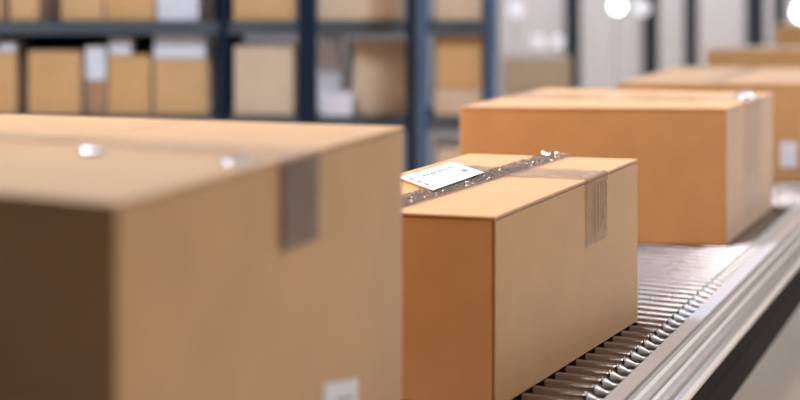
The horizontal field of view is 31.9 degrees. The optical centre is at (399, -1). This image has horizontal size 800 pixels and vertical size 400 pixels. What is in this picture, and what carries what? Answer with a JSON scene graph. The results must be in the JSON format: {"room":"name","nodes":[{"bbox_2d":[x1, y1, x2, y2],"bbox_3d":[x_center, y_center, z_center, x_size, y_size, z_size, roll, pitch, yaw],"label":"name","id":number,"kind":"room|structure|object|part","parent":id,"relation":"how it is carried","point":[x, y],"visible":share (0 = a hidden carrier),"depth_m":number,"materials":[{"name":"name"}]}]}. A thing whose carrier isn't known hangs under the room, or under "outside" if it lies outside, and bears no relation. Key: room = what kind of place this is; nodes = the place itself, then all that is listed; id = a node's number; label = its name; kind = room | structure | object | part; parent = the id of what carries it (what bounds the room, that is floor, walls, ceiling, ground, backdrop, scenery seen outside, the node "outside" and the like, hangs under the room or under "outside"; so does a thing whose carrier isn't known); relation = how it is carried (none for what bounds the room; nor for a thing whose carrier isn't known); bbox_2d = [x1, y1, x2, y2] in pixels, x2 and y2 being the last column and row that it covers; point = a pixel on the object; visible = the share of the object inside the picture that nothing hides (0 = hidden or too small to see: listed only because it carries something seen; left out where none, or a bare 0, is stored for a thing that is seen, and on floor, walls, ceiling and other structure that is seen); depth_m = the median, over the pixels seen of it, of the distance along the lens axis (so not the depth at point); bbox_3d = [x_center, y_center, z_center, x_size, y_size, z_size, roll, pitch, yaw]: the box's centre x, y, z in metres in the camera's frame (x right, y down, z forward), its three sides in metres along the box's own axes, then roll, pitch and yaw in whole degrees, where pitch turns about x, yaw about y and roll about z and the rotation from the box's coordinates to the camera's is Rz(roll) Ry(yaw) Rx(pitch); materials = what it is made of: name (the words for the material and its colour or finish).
{"room":"warehouse","nodes":[
{"label":"warehouse","id":0,"kind":"room"},
{"bbox_2d":[244,0,459,172],"bbox_3d":[1.200,-1.150,9.275,10.800,5.000,0.150,0,0,0],"label":"wall","id":1,"kind":"structure","parent":0,"point":[432,134],"depth_m":9.20,"materials":[{"name":"paint"}]},
{"bbox_2d":[496,0,573,88],"bbox_3d":[0.877,-0.100,9.235,0.519,1.900,0.170,0,0,0],"label":"window","id":2,"kind":"structure","parent":1,"relation":"in","point":[568,4],"depth_m":9.15,"materials":[{"name":"paint"}]},
{"bbox_2d":[574,0,651,88],"bbox_3d":[1.393,-0.100,9.235,0.513,1.900,0.170,0,0,0],"label":"window","id":3,"kind":"structure","parent":1,"relation":"in","point":[646,20],"depth_m":9.15,"materials":[{"name":"paint"}]},
{"bbox_2d":[652,0,693,72],"bbox_3d":[1.784,-0.100,9.235,0.269,1.900,0.170,0,0,0],"label":"window","id":4,"kind":"structure","parent":1,"relation":"in","point":[688,4],"depth_m":9.15,"materials":[{"name":"paint"}]},
{"bbox_2d":[694,0,757,66],"bbox_3d":[2.129,-0.100,9.235,0.421,1.900,0.170,0,0,0],"label":"window","id":5,"kind":"structure","parent":1,"relation":"in","point":[751,6],"depth_m":9.15,"materials":[{"name":"paint"}]},
{"bbox_2d":[758,0,782,45],"bbox_3d":[2.422,-0.100,9.235,0.164,1.900,0.170,0,0,0],"label":"window","id":6,"kind":"structure","parent":1,"relation":"in","point":[777,4],"depth_m":9.15,"materials":[{"name":"paint"}]},
{"bbox_2d":[783,0,785,23],"bbox_3d":[2.665,-0.100,9.235,0.322,1.900,0.170,0,0,0],"label":"window","id":7,"kind":"structure","parent":1,"relation":"in","point":[784,1],"depth_m":9.15,"materials":[{"name":"paint"}]},
{"bbox_2d":[732,306,799,399],"bbox_3d":[1.200,1.400,2.850,10.800,0.100,12.700,0,0,0],"label":"floor","id":8,"kind":"structure","parent":0,"point":[776,376],"depth_m":5.07,"materials":[{"name":"concrete"}]},
{"bbox_2d":[0,0,415,171],"bbox_3d":[-1.115,0.200,4.845,2.337,2.300,0.530,0,0,0],"label":"storage rack","id":9,"kind":"object","parent":8,"relation":"on","point":[44,34],"visible":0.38,"depth_m":4.61,"materials":[{"name":"metal"}]},
{"bbox_2d":[0,0,8,20],"bbox_3d":[-1.386,-0.051,4.800,0.141,0.239,0.340,0,0,0],"label":"cardboard box","id":10,"kind":"object","parent":9,"relation":"on","point":[4,4],"visible":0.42,"depth_m":4.66,"materials":[{"name":"brown cardboard"}]},
{"bbox_2d":[0,49,39,113],"bbox_3d":[-1.379,0.277,4.800,0.220,0.211,0.340,0,0,0],"label":"cardboard box","id":11,"kind":"object","parent":9,"relation":"on","point":[13,64],"visible":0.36,"depth_m":4.63,"materials":[{"name":"brown cardboard"}]},
{"bbox_2d":[0,40,30,50],"bbox_3d":[-1.302,0.154,4.732,0.058,0.032,0.200,0,0,0],"label":"carton","id":12,"kind":"object","parent":11,"relation":"on","point":[15,45],"visible":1,"depth_m":4.66,"materials":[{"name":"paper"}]},
{"bbox_2d":[9,0,60,20],"bbox_3d":[-1.245,-0.041,4.800,0.098,0.219,0.340,0,0,0],"label":"cardboard box","id":13,"kind":"object","parent":9,"relation":"on","point":[19,10],"visible":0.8,"depth_m":4.63,"materials":[{"name":"brown cardboard"}]},
{"bbox_2d":[28,48,85,115],"bbox_3d":[-1.143,0.276,4.800,0.177,0.215,0.340,0,0,0],"label":"cardboard box","id":14,"kind":"object","parent":9,"relation":"on","point":[56,76],"visible":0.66,"depth_m":4.63,"materials":[{"name":"brown cardboard"}]},
{"bbox_2d":[61,0,104,20],"bbox_3d":[-1.052,-0.056,4.800,0.141,0.249,0.340,0,0,0],"label":"cardboard box","id":15,"kind":"object","parent":9,"relation":"on","point":[71,10],"visible":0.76,"depth_m":4.63,"materials":[{"name":"brown cardboard"}]},
{"bbox_2d":[86,43,110,115],"bbox_3d":[-1.005,0.267,4.799,0.068,0.231,0.342,0,0,0],"label":"cardboard box","id":16,"kind":"object","parent":9,"relation":"on","point":[96,55],"visible":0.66,"depth_m":4.63,"materials":[{"name":"cardboard"}]},
{"bbox_3d":[-1.424,0.175,5.098,1.686,2.150,0.005,0,0,0],"label":"panel","id":17,"kind":"part","parent":9,"relation":"part of","materials":[{"name":"brown cardboard"}]},
{"bbox_2d":[105,0,156,20],"bbox_3d":[-0.895,-0.041,4.800,0.164,0.219,0.340,0,0,0],"label":"cardboard box","id":18,"kind":"object","parent":9,"relation":"on","point":[115,10],"visible":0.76,"depth_m":4.63,"materials":[{"name":"brown cardboard"}]},
{"bbox_2d":[108,51,155,115],"bbox_3d":[-0.896,0.282,4.800,0.141,0.202,0.340,0,0,0],"label":"cardboard box","id":19,"kind":"object","parent":9,"relation":"on","point":[130,76],"visible":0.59,"depth_m":4.63,"materials":[{"name":"brown cardboard"}]},
{"bbox_2d":[109,37,141,53],"bbox_3d":[-0.926,0.153,4.732,0.075,0.055,0.200,0,0,0],"label":"carton","id":20,"kind":"object","parent":19,"relation":"on","point":[117,45],"visible":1,"depth_m":4.63,"materials":[{"name":"cardboard"}]},
{"bbox_2d":[157,0,212,20],"bbox_3d":[-0.734,-0.031,4.800,0.141,0.199,0.340,0,0,0],"label":"carton","id":21,"kind":"object","parent":9,"relation":"on","point":[167,10],"visible":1,"depth_m":4.63,"materials":[{"name":"cardboard"}]},
{"bbox_2d":[154,55,217,115],"bbox_3d":[-0.724,0.289,4.800,0.181,0.188,0.340,0,0,0],"label":"cardboard box","id":22,"kind":"object","parent":9,"relation":"on","point":[182,86],"visible":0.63,"depth_m":4.63,"materials":[{"name":"brown cardboard"}]},
{"bbox_2d":[154,35,215,57],"bbox_3d":[-0.728,0.154,4.757,0.174,0.078,0.250,0,0,0],"label":"carton","id":23,"kind":"object","parent":22,"relation":"on","point":[165,46],"visible":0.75,"depth_m":4.63,"materials":[{"name":"cardboard"}]},
{"bbox_2d":[0,19,405,24],"bbox_3d":[-1.115,0.076,4.828,2.303,0.012,0.444,0,0,0],"label":"shelf","id":24,"kind":"object","parent":9,"relation":"attached to","point":[213,21],"depth_m":4.61,"materials":[{"name":"grey metal"}]},
{"bbox_2d":[23,106,405,119],"bbox_3d":[-1.115,0.390,4.828,2.303,0.012,0.444,0,0,0],"label":"shelf","id":25,"kind":"object","parent":9,"relation":"attached to","point":[228,114],"depth_m":4.61,"materials":[{"name":"black metal"}]},
{"bbox_2d":[233,0,297,20],"bbox_3d":[-0.451,-0.031,4.800,0.204,0.199,0.340,0,0,0],"label":"cardboard box","id":26,"kind":"object","parent":9,"relation":"on","point":[243,10],"visible":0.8,"depth_m":4.63,"materials":[{"name":"brown cardboard"}]},
{"bbox_2d":[234,43,297,115],"bbox_3d":[-0.451,0.267,4.800,0.197,0.231,0.340,0,0,0],"label":"cardboard box","id":27,"kind":"object","parent":9,"relation":"on","point":[265,74],"visible":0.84,"depth_m":4.63,"materials":[{"name":"beige cardboard"}]},
{"bbox_2d":[318,36,343,113],"bbox_3d":[-0.238,0.255,4.840,0.076,0.256,0.280,0,0,0],"label":"carton","id":28,"kind":"object","parent":9,"relation":"on","point":[330,48],"visible":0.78,"depth_m":4.70,"materials":[{"name":"cardboard"}]},
{"bbox_2d":[322,91,352,115],"bbox_3d":[-0.207,0.343,4.637,0.101,0.080,0.050,0,0,0],"label":"carton","id":29,"kind":"object","parent":9,"relation":"on","point":[334,103],"visible":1,"depth_m":4.61,"materials":[{"name":"cardboard"}]},
{"bbox_2d":[319,0,401,20],"bbox_3d":[-0.131,-0.041,4.800,0.276,0.219,0.340,0,0,0],"label":"cardboard box","id":30,"kind":"object","parent":9,"relation":"on","point":[329,10],"visible":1,"depth_m":4.63,"materials":[{"name":"beige cardboard"}]},
{"bbox_2d":[347,38,405,114],"bbox_3d":[-0.080,0.258,4.770,0.176,0.250,0.200,0,0,-9],"label":"cardboard box","id":31,"kind":"object","parent":9,"relation":"on","point":[377,66],"visible":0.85,"depth_m":4.67,"materials":[{"name":"brown cardboard"}]},
{"bbox_2d":[298,0,316,123],"bbox_3d":[-0.284,-1.135,4.300,0.160,4.970,0.160,0,0,0],"label":"steel post","id":32,"kind":"object","parent":8,"relation":"on","point":[307,9],"visible":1,"depth_m":4.27,"materials":[{"name":"blue metal"}]},
{"bbox_2d":[417,0,495,167],"bbox_3d":[0.187,0.200,4.845,0.257,2.300,0.530,0,0,0],"label":"storage rack","id":33,"kind":"object","parent":8,"relation":"on","point":[427,120],"visible":0.38,"depth_m":4.60,"materials":[{"name":"blue metal"}]},
{"bbox_2d":[428,106,459,119],"bbox_3d":[0.187,0.390,4.828,0.223,0.012,0.444,0,0,0],"label":"shelf","id":34,"kind":"object","parent":33,"relation":"attached to","point":[431,115],"depth_m":4.61,"materials":[{"name":"grey paint"}]},
{"bbox_2d":[434,138,459,163],"bbox_3d":[0.194,0.644,4.800,0.144,0.309,0.340,0,0,0],"label":"cardboard box","id":35,"kind":"object","parent":33,"relation":"on","point":[444,148],"visible":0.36,"depth_m":4.66,"materials":[{"name":"beige cardboard"}]},
{"bbox_2d":[432,83,481,115],"bbox_3d":[0.194,0.339,4.800,0.157,0.089,0.340,0,0,0],"label":"cardboard box","id":36,"kind":"object","parent":33,"relation":"on","point":[446,101],"visible":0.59,"depth_m":4.63,"materials":[{"name":"beige cardboard"}]},
{"bbox_2d":[434,35,481,87],"bbox_3d":[0.197,0.207,4.802,0.151,0.171,0.340,0,0,0],"label":"cardboard box","id":37,"kind":"object","parent":36,"relation":"on","point":[457,58],"visible":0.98,"depth_m":4.63,"materials":[{"name":"brown cardboard"}]},
{"bbox_2d":[428,19,485,24],"bbox_3d":[0.187,0.076,4.828,0.223,0.012,0.444,0,0,0],"label":"shelf","id":38,"kind":"object","parent":33,"relation":"attached to","point":[430,21],"depth_m":4.61,"materials":[{"name":"grey paint"}]},
{"bbox_2d":[434,0,481,20],"bbox_3d":[0.195,-0.041,4.800,0.154,0.219,0.340,0,0,0],"label":"cardboard box","id":39,"kind":"object","parent":33,"relation":"on","point":[444,10],"visible":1,"depth_m":4.63,"materials":[{"name":"beige cardboard"}]},
{"bbox_2d":[507,2,523,53],"bbox_3d":[0.674,0.679,8.200,0.110,1.341,0.110,0,0,0],"label":"work lamp","id":40,"kind":"object","parent":8,"relation":"on","point":[515,10],"visible":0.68,"depth_m":8.18,"materials":[{"name":"grey paint"}]},
{"bbox_2d":[531,35,544,53],"bbox_3d":[0.858,0.783,8.700,0.110,1.134,0.110,0,0,0],"label":"work lamp","id":41,"kind":"object","parent":8,"relation":"on","point":[538,41],"visible":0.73,"depth_m":8.68,"materials":[{"name":"grey paint"}]},
{"bbox_2d":[550,35,563,53],"bbox_3d":[0.920,0.778,8.200,0.110,1.144,0.110,0,0,0],"label":"work lamp","id":42,"kind":"object","parent":8,"relation":"on","point":[557,41],"visible":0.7,"depth_m":8.18,"materials":[{"name":"grey paint"}]},
{"bbox_2d":[610,0,623,89],"bbox_3d":[1.271,0.672,8.200,0.110,1.357,0.110,0,0,0],"label":"work lamp","id":43,"kind":"object","parent":8,"relation":"on","point":[617,6],"visible":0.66,"depth_m":8.19,"materials":[{"name":"grey paint"}]},
{"bbox_2d":[633,0,649,76],"bbox_3d":[1.515,0.673,8.800,0.110,1.355,0.110,0,0,0],"label":"work lamp","id":44,"kind":"object","parent":8,"relation":"on","point":[641,8],"visible":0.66,"depth_m":8.78,"materials":[{"name":"grey paint"}]},
{"bbox_2d":[511,182,799,399],"bbox_3d":[0.809,0.925,3.825,0.741,0.850,8.150,0,0,24],"label":"conveyor","id":45,"kind":"object","parent":8,"relation":"on","point":[707,315],"visible":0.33,"depth_m":2.39,"materials":[{"name":"metal"}]},
{"bbox_2d":[0,114,403,399],"bbox_3d":[-0.327,0.311,1.294,0.505,0.376,0.566,0,0,20],"label":"cardboard box","id":46,"kind":"object","parent":45,"relation":"on","point":[141,258],"visible":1,"depth_m":1.12,"materials":[{"name":"brown cardboard"}]},
{"bbox_2d":[402,151,637,399],"bbox_3d":[0.111,0.370,1.992,0.285,0.258,0.581,0,0,28],"label":"cardboard box","id":47,"kind":"object","parent":45,"relation":"on","point":[515,268],"visible":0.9,"depth_m":1.81,"materials":[{"name":"brown cardboard"}]},
{"bbox_2d":[459,88,772,244],"bbox_3d":[0.512,0.352,3.145,0.524,0.293,0.730,0,0,24],"label":"cardboard box","id":48,"kind":"object","parent":45,"relation":"on","point":[705,161],"visible":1,"depth_m":2.89,"materials":[{"name":"brown cardboard"}]},
{"bbox_3d":[0.809,0.610,3.825,0.665,0.010,8.150,0,0,24],"label":"bed plate","id":49,"kind":"part","parent":45,"relation":"part of","materials":[{"name":"silver metal"}]},
{"bbox_3d":[1.129,0.546,3.683,0.036,0.092,8.150,0,0,24],"label":"rail","id":50,"kind":"part","parent":45,"relation":"part of","materials":[{"name":"metal"}]},
{"bbox_2d":[618,67,799,181],"bbox_3d":[1.001,0.357,4.180,0.483,0.284,0.872,0,0,24],"label":"cardboard box","id":51,"kind":"object","parent":45,"relation":"on","point":[784,83],"visible":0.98,"depth_m":3.86,"materials":[{"name":"brown cardboard"}]},
{"bbox_3d":[1.125,0.644,3.685,0.026,0.104,8.150,0,0,24],"label":"guard panel","id":52,"kind":"part","parent":45,"relation":"part of","materials":[{"name":"paint"}]},
{"bbox_2d":[706,46,799,67],"bbox_3d":[1.588,0.345,5.654,0.758,0.308,0.474,0,0,5],"label":"cardboard box","id":53,"kind":"object","parent":45,"relation":"on","point":[729,56],"visible":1,"depth_m":5.44,"materials":[{"name":"brown cardboard"}]},
{"bbox_2d":[775,23,799,45],"bbox_3d":[2.168,0.307,6.931,0.684,0.384,0.428,0,0,5],"label":"cardboard box","id":54,"kind":"object","parent":45,"relation":"on","point":[788,34],"visible":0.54,"depth_m":6.75,"materials":[{"name":"brown cardboard"}]},
{"bbox_3d":[0.651,1.300,6.900,0.400,0.100,0.580,0,0,0],"label":"pallet","id":55,"kind":"object","parent":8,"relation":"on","visible":0},
{"bbox_3d":[0.648,1.086,6.870,0.324,0.325,0.500,0,0,0],"label":"cardboard box","id":56,"kind":"object","parent":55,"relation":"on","visible":0},
{"bbox_3d":[0.648,0.760,6.870,0.324,0.325,0.500,0,0,0],"label":"cardboard box","id":57,"kind":"object","parent":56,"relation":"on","visible":0},
{"bbox_2d":[496,54,570,98],"bbox_3d":[0.648,0.434,6.870,0.324,0.325,0.500,0,0,0],"label":"cardboard box","id":58,"kind":"object","parent":57,"relation":"on","point":[515,73],"visible":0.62,"depth_m":6.62,"materials":[{"name":"beige cardboard"}]},
{"bbox_2d":[792,2,799,21],"bbox_3d":[2.355,0.680,8.200,0.109,1.340,0.109,0,0,45],"label":"ceiling light","id":59,"kind":"object","parent":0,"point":[796,9],"visible":0.73,"depth_m":8.18,"materials":[{"name":"white"}]}
]}

